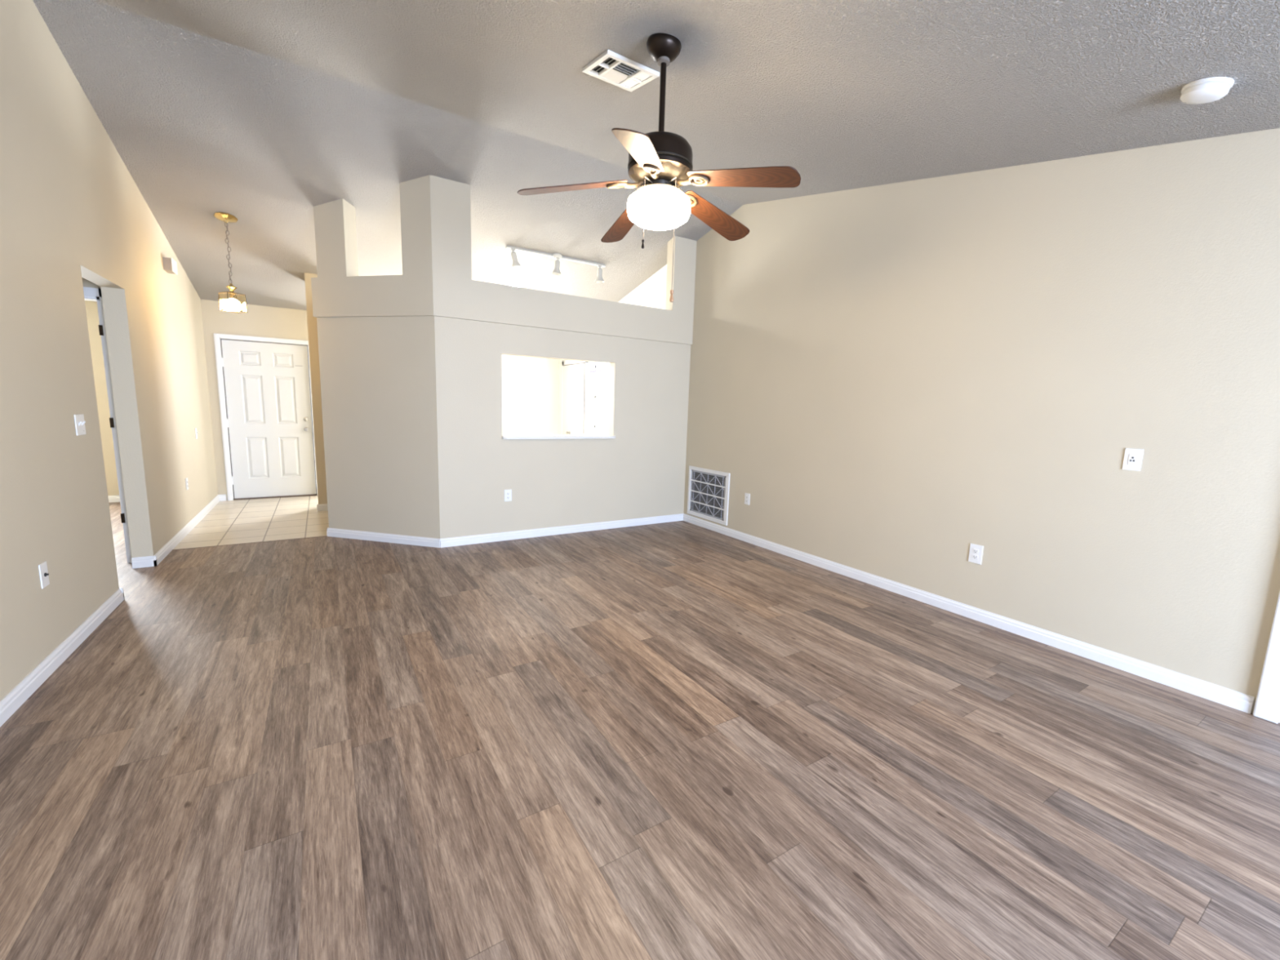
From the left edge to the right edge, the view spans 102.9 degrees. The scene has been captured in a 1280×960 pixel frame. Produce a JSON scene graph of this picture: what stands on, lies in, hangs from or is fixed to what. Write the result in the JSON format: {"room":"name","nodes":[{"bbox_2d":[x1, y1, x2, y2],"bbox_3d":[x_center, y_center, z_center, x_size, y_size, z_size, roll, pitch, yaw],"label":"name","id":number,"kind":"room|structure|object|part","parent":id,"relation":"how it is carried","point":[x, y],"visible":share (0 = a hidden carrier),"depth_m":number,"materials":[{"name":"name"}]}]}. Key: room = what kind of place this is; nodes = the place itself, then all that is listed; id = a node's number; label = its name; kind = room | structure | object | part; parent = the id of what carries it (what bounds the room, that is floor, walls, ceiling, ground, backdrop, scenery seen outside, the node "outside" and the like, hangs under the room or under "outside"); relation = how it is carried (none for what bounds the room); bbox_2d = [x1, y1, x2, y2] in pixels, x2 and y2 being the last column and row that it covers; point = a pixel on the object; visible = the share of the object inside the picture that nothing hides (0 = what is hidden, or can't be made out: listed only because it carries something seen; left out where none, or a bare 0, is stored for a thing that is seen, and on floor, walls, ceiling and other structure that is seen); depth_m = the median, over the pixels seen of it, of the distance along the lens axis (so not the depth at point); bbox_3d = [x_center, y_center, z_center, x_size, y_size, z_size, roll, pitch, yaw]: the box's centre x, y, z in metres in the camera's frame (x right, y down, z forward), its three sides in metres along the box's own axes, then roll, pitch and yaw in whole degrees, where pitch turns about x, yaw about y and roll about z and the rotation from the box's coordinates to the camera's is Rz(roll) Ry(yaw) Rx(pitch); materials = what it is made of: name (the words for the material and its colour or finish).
{"room":"empty living room","nodes":[
{"label":"empty living room","id":0,"kind":"room"},
{"bbox_2d":[81,277,101,288],"bbox_3d":[-4.868,-0.382,2.619,2.875,2.440,1.620,-3,10,-32],"label":"wall","id":1,"kind":"structure","parent":0,"point":[86,283],"depth_m":3.77,"materials":[{"name":"beige paint"}]},
{"bbox_2d":[83,286,131,563],"bbox_3d":[-4.496,-0.364,3.738,1.068,2.110,0.138,-3,10,-32],"label":"door frame","id":2,"kind":"structure","parent":1,"relation":"in","point":[91,294],"depth_m":3.91,"materials":[{"name":"white paint"}]},
{"bbox_2d":[131,555,157,568],"bbox_3d":[-3.883,0.642,3.995,0.140,0.083,0.015,-3,10,-32],"label":"baseboard","id":3,"kind":"structure","parent":1,"relation":"attached to","point":[140,562],"depth_m":3.99,"materials":[{"name":"white paint"}]},
{"bbox_2d":[84,300,119,495],"bbox_3d":[-6.149,-0.699,4.553,2.995,2.440,3.300,-3,10,-32],"label":"wall","id":4,"kind":"structure","parent":0,"point":[91,309],"depth_m":6.12,"materials":[{"name":"beige paint"}]},
{"bbox_2d":[107,495,119,502],"bbox_3d":[-6.929,0.258,6.023,2.875,0.083,0.015,-3,10,-32],"label":"baseboard","id":5,"kind":"structure","parent":4,"relation":"attached to","point":[111,498],"depth_m":6.29,"materials":[{"name":"white paint"}]},
{"bbox_2d":[0,0,217,701],"bbox_3d":[-2.611,-0.691,1.790,0.125,3.425,11.940,-3,10,-32],"label":"wall","id":6,"kind":"structure","parent":0,"point":[72,210],"depth_m":2.87,"materials":[{"name":"beige paint"}]},
{"bbox_2d":[38,560,49,588],"bbox_3d":[-2.879,0.459,2.470,0.018,0.118,0.074,-3,10,-32],"label":"cable wall plate","id":7,"kind":"object","parent":6,"relation":"attached to","point":[42,567],"visible":1,"depth_m":2.46,"materials":[{"name":"white plastic"}]},
{"bbox_2d":[0,588,124,727],"bbox_3d":[-1.439,1.261,0.206,0.015,0.083,7.513,-3,10,-32],"label":"baseboard","id":8,"kind":"structure","parent":6,"relation":"attached to","point":[20,694],"depth_m":2.49,"materials":[{"name":"white paint"}]},
{"bbox_2d":[73,413,85,435],"bbox_3d":[-3.204,-0.317,2.927,0.020,0.118,0.125,-3,10,-32],"label":"light switch","id":9,"kind":"object","parent":6,"relation":"attached to","point":[79,421],"visible":1,"depth_m":2.91,"materials":[{"name":"white plastic"}]},
{"bbox_2d":[162,257,177,275],"bbox_3d":[-4.442,-2.024,4.822,0.070,0.124,0.176,-3,10,-32],"label":"door chime","id":10,"kind":"object","parent":6,"relation":"attached to","point":[170,264],"visible":1,"depth_m":4.76,"materials":[{"name":"white plastic"}]},
{"bbox_2d":[152,494,219,566],"bbox_3d":[-4.617,0.434,5.285,0.015,0.083,3.009,-3,10,-32],"label":"baseboard","id":11,"kind":"structure","parent":6,"relation":"attached to","point":[173,542],"depth_m":4.83,"materials":[{"name":"white paint"}]},
{"bbox_2d":[185,477,188,489],"bbox_3d":[-4.531,0.038,5.102,0.009,0.118,0.074,-3,10,-32],"label":"wall outlet","id":12,"kind":"object","parent":6,"relation":"attached to","point":[186,478],"visible":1,"depth_m":5.09,"materials":[{"name":"white plastic"}]},
{"bbox_2d":[195,427,198,439],"bbox_3d":[-4.859,-0.510,5.593,0.020,0.118,0.074,-3,10,-32],"label":"light switch","id":13,"kind":"object","parent":6,"relation":"attached to","point":[196,432],"visible":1,"depth_m":5.58,"materials":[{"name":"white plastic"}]},
{"bbox_2d":[200,299,308,500],"bbox_3d":[-4.825,-1.016,6.793,1.385,2.512,0.140,-3,10,-32],"label":"wall","id":14,"kind":"structure","parent":0,"point":[260,321],"depth_m":6.46,"materials":[{"name":"beige paint"}]},
{"bbox_2d":[218,494,226,501],"bbox_3d":[-5.375,0.228,6.559,0.082,0.083,0.015,-3,10,-32],"label":"baseboard","id":15,"kind":"structure","parent":14,"relation":"attached to","point":[222,497],"depth_m":6.56,"materials":[{"name":"white paint"}]},
{"bbox_2d":[213,333,317,500],"bbox_3d":[-4.893,-0.803,6.739,0.999,2.101,0.128,-3,10,-32],"label":"door","id":16,"kind":"structure","parent":14,"relation":"in","point":[264,390],"depth_m":6.72,"materials":[{"name":"white paint"}]},
{"bbox_3d":[-4.541,-0.690,6.942,0.060,0.060,0.068,-3,10,-32],"label":"knob","id":17,"kind":"part","parent":16,"relation":"part of","materials":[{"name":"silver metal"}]},
{"bbox_2d":[304,272,327,504],"bbox_3d":[-3.775,-1.016,6.124,0.280,2.766,0.230,-3,10,-32],"label":"wall","id":18,"kind":"structure","parent":0,"point":[312,321],"depth_m":5.98,"materials":[{"name":"beige paint"}]},
{"bbox_2d":[316,503,328,511],"bbox_3d":[-3.812,0.332,6.174,0.165,0.083,0.015,-3,10,-32],"label":"baseboard","id":19,"kind":"structure","parent":18,"relation":"attached to","point":[323,507],"depth_m":6.16,"materials":[{"name":"white paint"}]},
{"bbox_2d":[311,174,697,538],"bbox_3d":[-1.146,-1.048,5.162,3.843,3.261,0.805,-1,9,-18],"label":"wall","id":20,"kind":"structure","parent":0,"point":[411,406],"depth_m":4.83,"materials":[{"name":"beige paint"}]},
{"bbox_2d":[172,535,326,550],"bbox_3d":[-3.593,0.584,4.753,1.185,0.004,0.009,-3,10,-32],"label":"trim","id":21,"kind":"structure","parent":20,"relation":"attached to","point":[325,535],"depth_m":4.72,"materials":[{"name":"brown wood"}]},
{"bbox_2d":[326,527,440,547],"bbox_3d":[-2.486,0.553,4.912,1.260,0.083,0.015,4,8,13],"label":"baseboard","id":22,"kind":"structure","parent":20,"relation":"attached to","point":[334,532],"depth_m":4.90,"materials":[{"name":"white paint"}]},
{"bbox_2d":[504,488,511,501],"bbox_3d":[-1.308,0.153,5.054,0.074,0.118,0.009,-3,10,-32],"label":"wall outlet","id":23,"kind":"object","parent":20,"relation":"attached to","point":[508,493],"visible":1,"depth_m":5.05,"materials":[{"name":"white plastic"}]},
{"bbox_2d":[502,434,615,439],"bbox_3d":[-0.862,-0.456,5.354,1.243,0.030,0.281,-3,10,-32],"label":"counter ledge","id":24,"kind":"object","parent":20,"relation":"attached to","point":[504,436],"visible":0.84,"depth_m":5.25,"materials":[{"name":"white"}]},
{"bbox_2d":[440,513,683,547],"bbox_3d":[-0.665,0.523,5.513,2.827,0.083,0.015,-3,10,-32],"label":"baseboard","id":25,"kind":"structure","parent":20,"relation":"attached to","point":[493,537],"depth_m":5.36,"materials":[{"name":"white paint"}]},
{"bbox_2d":[502,355,515,434],"bbox_3d":[-2.476,-1.175,8.715,0.640,2.422,0.120,-3,10,-32],"label":"wall","id":26,"kind":"structure","parent":0,"point":[508,361],"depth_m":8.73,"materials":[{"name":"paint"}]},
{"bbox_2d":[514,355,559,434],"bbox_3d":[-3.084,-1.148,8.494,3.651,2.396,0.140,-3,10,-32],"label":"wall","id":27,"kind":"structure","parent":0,"point":[536,380],"depth_m":9.12,"materials":[{"name":"paint"}]},
{"bbox_2d":[0,493,1279,959],"bbox_3d":[-1.815,0.987,2.538,8.246,0.060,12.100,-3,10,-32],"label":"floor","id":28,"kind":"structure","parent":0,"point":[678,740],"depth_m":1.92,"materials":[{"name":"laminate"}]},
{"bbox_2d":[32,0,1279,310],"bbox_3d":[-0.418,-2.035,2.920,5.171,1.214,12.100,-3,10,-32],"label":"ceiling","id":29,"kind":"structure","parent":0,"point":[263,113],"depth_m":2.95,"materials":[{"name":"white paint"}]},
{"bbox_2d":[213,212,247,313],"bbox_3d":[-3.779,-1.989,4.694,0.165,0.846,0.175,5,9,22],"label":"pendant lantern","id":30,"kind":"object","parent":29,"relation":"hanging from","point":[231,304],"visible":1,"depth_m":4.69,"materials":[{"name":"gold metal"}]},
{"bbox_3d":[-3.776,-2.082,4.681,0.029,0.548,0.029,4,8,13],"label":"chain","id":31,"kind":"part","parent":30,"relation":"part of","materials":[{"name":"gold metal"}]},
{"bbox_3d":[-3.789,-1.656,4.742,0.157,0.174,0.157,6,9,25],"label":"lantern frame","id":32,"kind":"part","parent":30,"relation":"part of","materials":[{"name":"gold metal"}]},
{"bbox_3d":[-3.790,-1.630,4.746,0.120,0.114,0.120,-3,10,-32],"label":"lamp shade","id":33,"kind":"part","parent":30,"relation":"part of","materials":[{"name":"white glass"}]},
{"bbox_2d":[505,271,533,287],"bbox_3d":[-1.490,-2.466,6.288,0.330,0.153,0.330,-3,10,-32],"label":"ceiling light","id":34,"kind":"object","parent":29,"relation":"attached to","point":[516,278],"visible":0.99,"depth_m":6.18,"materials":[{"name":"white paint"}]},
{"bbox_2d":[506,244,605,283],"bbox_3d":[-0.939,-2.471,5.862,1.210,0.232,0.133,-3,10,-31],"label":"track light","id":35,"kind":"object","parent":29,"relation":"attached to","point":[515,264],"visible":1,"depth_m":5.82,"materials":[{"name":"white metal"}]},
{"bbox_2d":[582,49,659,91],"bbox_3d":[-0.101,-2.108,2.636,0.300,0.075,0.291,-3,10,-32],"label":"ceiling vent","id":36,"kind":"object","parent":29,"relation":"in","point":[611,67],"visible":1,"depth_m":2.62,"materials":[{"name":"white metal"}]},
{"bbox_2d":[517,32,800,302],"bbox_3d":[0.096,-1.423,2.426,1.243,1.179,1.237,-3,10,-32],"label":"ceiling fan","id":37,"kind":"object","parent":29,"relation":"hanging from","point":[660,162],"visible":1,"depth_m":2.29,"materials":[{"name":"brown wood"}]},
{"bbox_3d":[-0.311,-1.349,2.353,0.505,0.006,0.138,-9,21,-5],"label":"blade","id":38,"kind":"part","parent":37,"relation":"part of","materials":[{"name":"brown wood"}]},
{"bbox_3d":[-0.076,-1.401,2.763,0.138,0.006,0.505,-15,5,-24],"label":"blade","id":39,"kind":"part","parent":37,"relation":"part of","materials":[{"name":"brown wood"}]},
{"bbox_3d":[0.009,-1.290,2.006,0.138,0.006,0.505,15,20,8],"label":"blade","id":40,"kind":"part","parent":37,"relation":"part of","materials":[{"name":"brown wood"}]},
{"bbox_3d":[0.035,-1.223,2.319,0.004,0.286,0.110,5,9,19],"label":"pull chain","id":41,"kind":"part","parent":37,"relation":"part of","materials":[{"name":"silver metal"}]},
{"bbox_3d":[0.088,-1.270,2.409,0.298,0.145,0.298,-3,10,-32],"label":"light globe","id":42,"kind":"part","parent":37,"relation":"part of","materials":[{"name":"white glass"}]},
{"bbox_3d":[0.136,-1.113,2.332,0.004,0.501,0.111,-1,9,-18],"label":"pull chain","id":43,"kind":"part","parent":37,"relation":"part of","materials":[{"name":"silver metal"}]},
{"bbox_3d":[0.390,-1.373,2.669,0.505,0.006,0.138,7,-10,-43],"label":"blade","id":44,"kind":"part","parent":37,"relation":"part of","materials":[{"name":"brown wood"}]},
{"bbox_3d":[0.442,-1.304,2.201,0.505,0.006,0.138,17,2,27],"label":"blade","id":45,"kind":"part","parent":37,"relation":"part of","materials":[{"name":"brown wood"}]},
{"bbox_2d":[1180,76,1234,104],"bbox_3d":[2.279,-1.565,2.052,0.148,0.069,0.147,2,8,1],"label":"smoke detector","id":46,"kind":"object","parent":29,"relation":"attached to","point":[1204,91],"visible":1,"depth_m":2.02,"materials":[{"name":"white plastic"}]},
{"bbox_3d":[2.279,-1.578,2.050,0.148,0.013,0.148,-3,21,-32],"label":"mounting plate","id":47,"kind":"part","parent":46,"relation":"part of","materials":[{"name":"white plastic"}]},
{"bbox_2d":[558,128,1279,713],"bbox_3d":[1.659,-0.940,4.434,0.140,3.425,11.960,-3,10,-32],"label":"wall","id":48,"kind":"structure","parent":0,"point":[896,379],"depth_m":3.14,"materials":[{"name":"beige paint"}]},
{"bbox_2d":[561,360,588,434],"bbox_3d":[-1.180,-0.995,8.805,0.101,2.120,1.020,-3,10,-32],"label":"door","id":49,"kind":"structure","parent":48,"relation":"in","point":[575,373],"depth_m":8.69,"materials":[{"name":"white paint"}]},
{"bbox_2d":[594,363,609,429],"bbox_3d":[-0.443,-1.280,7.851,0.060,1.000,1.000,-3,10,-32],"label":"window","id":50,"kind":"structure","parent":48,"relation":"in","point":[597,397],"depth_m":8.21,"materials":[{"name":"white paint"}]},
{"bbox_2d":[687,466,729,525],"bbox_3d":[0.770,0.164,5.834,0.014,0.578,0.717,-3,10,-32],"label":"air vent","id":51,"kind":"object","parent":48,"relation":"in","point":[708,496],"visible":1,"depth_m":5.81,"materials":[{"name":"white plastic"}]},
{"bbox_2d":[744,493,750,505],"bbox_3d":[1.111,0.196,5.288,0.009,0.118,0.074,-3,10,-32],"label":"wall outlet","id":52,"kind":"object","parent":48,"relation":"attached to","point":[747,496],"visible":1,"depth_m":5.28,"materials":[{"name":"white plastic"}]},
{"bbox_2d":[683,513,1254,714],"bbox_3d":[1.723,0.764,4.343,0.015,0.083,4.555,-3,10,-32],"label":"baseboard","id":53,"kind":"structure","parent":48,"relation":"attached to","point":[1242,702],"depth_m":3.20,"materials":[{"name":"white paint"}]},
{"bbox_2d":[968,543,983,564],"bbox_3d":[2.266,0.499,3.443,0.009,0.128,0.082,-3,10,-32],"label":"wall outlet","id":54,"kind":"object","parent":48,"relation":"attached to","point":[975,553],"visible":1,"depth_m":3.44,"materials":[{"name":"white plastic"}]},
{"bbox_2d":[972,554,977,559],"bbox_3d":[2.263,0.519,3.444,0.003,0.027,0.033,-3,10,-32],"label":"socket","id":55,"kind":"object","parent":54,"relation":"attached to","point":[974,556],"depth_m":3.44,"materials":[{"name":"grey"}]},
{"bbox_2d":[973,548,978,553],"bbox_3d":[2.264,0.479,3.438,0.003,0.027,0.033,-3,10,-32],"label":"socket","id":56,"kind":"object","parent":54,"relation":"attached to","point":[975,550],"depth_m":3.44,"materials":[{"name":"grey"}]},
{"bbox_2d":[1121,448,1143,471],"bbox_3d":[2.658,-0.110,2.750,0.010,0.118,0.074,-3,10,-32],"label":"cable plate","id":57,"kind":"object","parent":48,"relation":"attached to","point":[1132,460],"visible":1,"depth_m":2.75,"materials":[{"name":"white plastic"}]},
{"bbox_2d":[1253,591,1279,723],"bbox_3d":[3.226,0.101,1.828,0.030,2.200,1.052,-3,10,-32],"label":"trim","id":58,"kind":"structure","parent":48,"relation":"attached to","point":[1267,705],"depth_m":2.36,"materials":[{"name":"white paint"}]}
]}

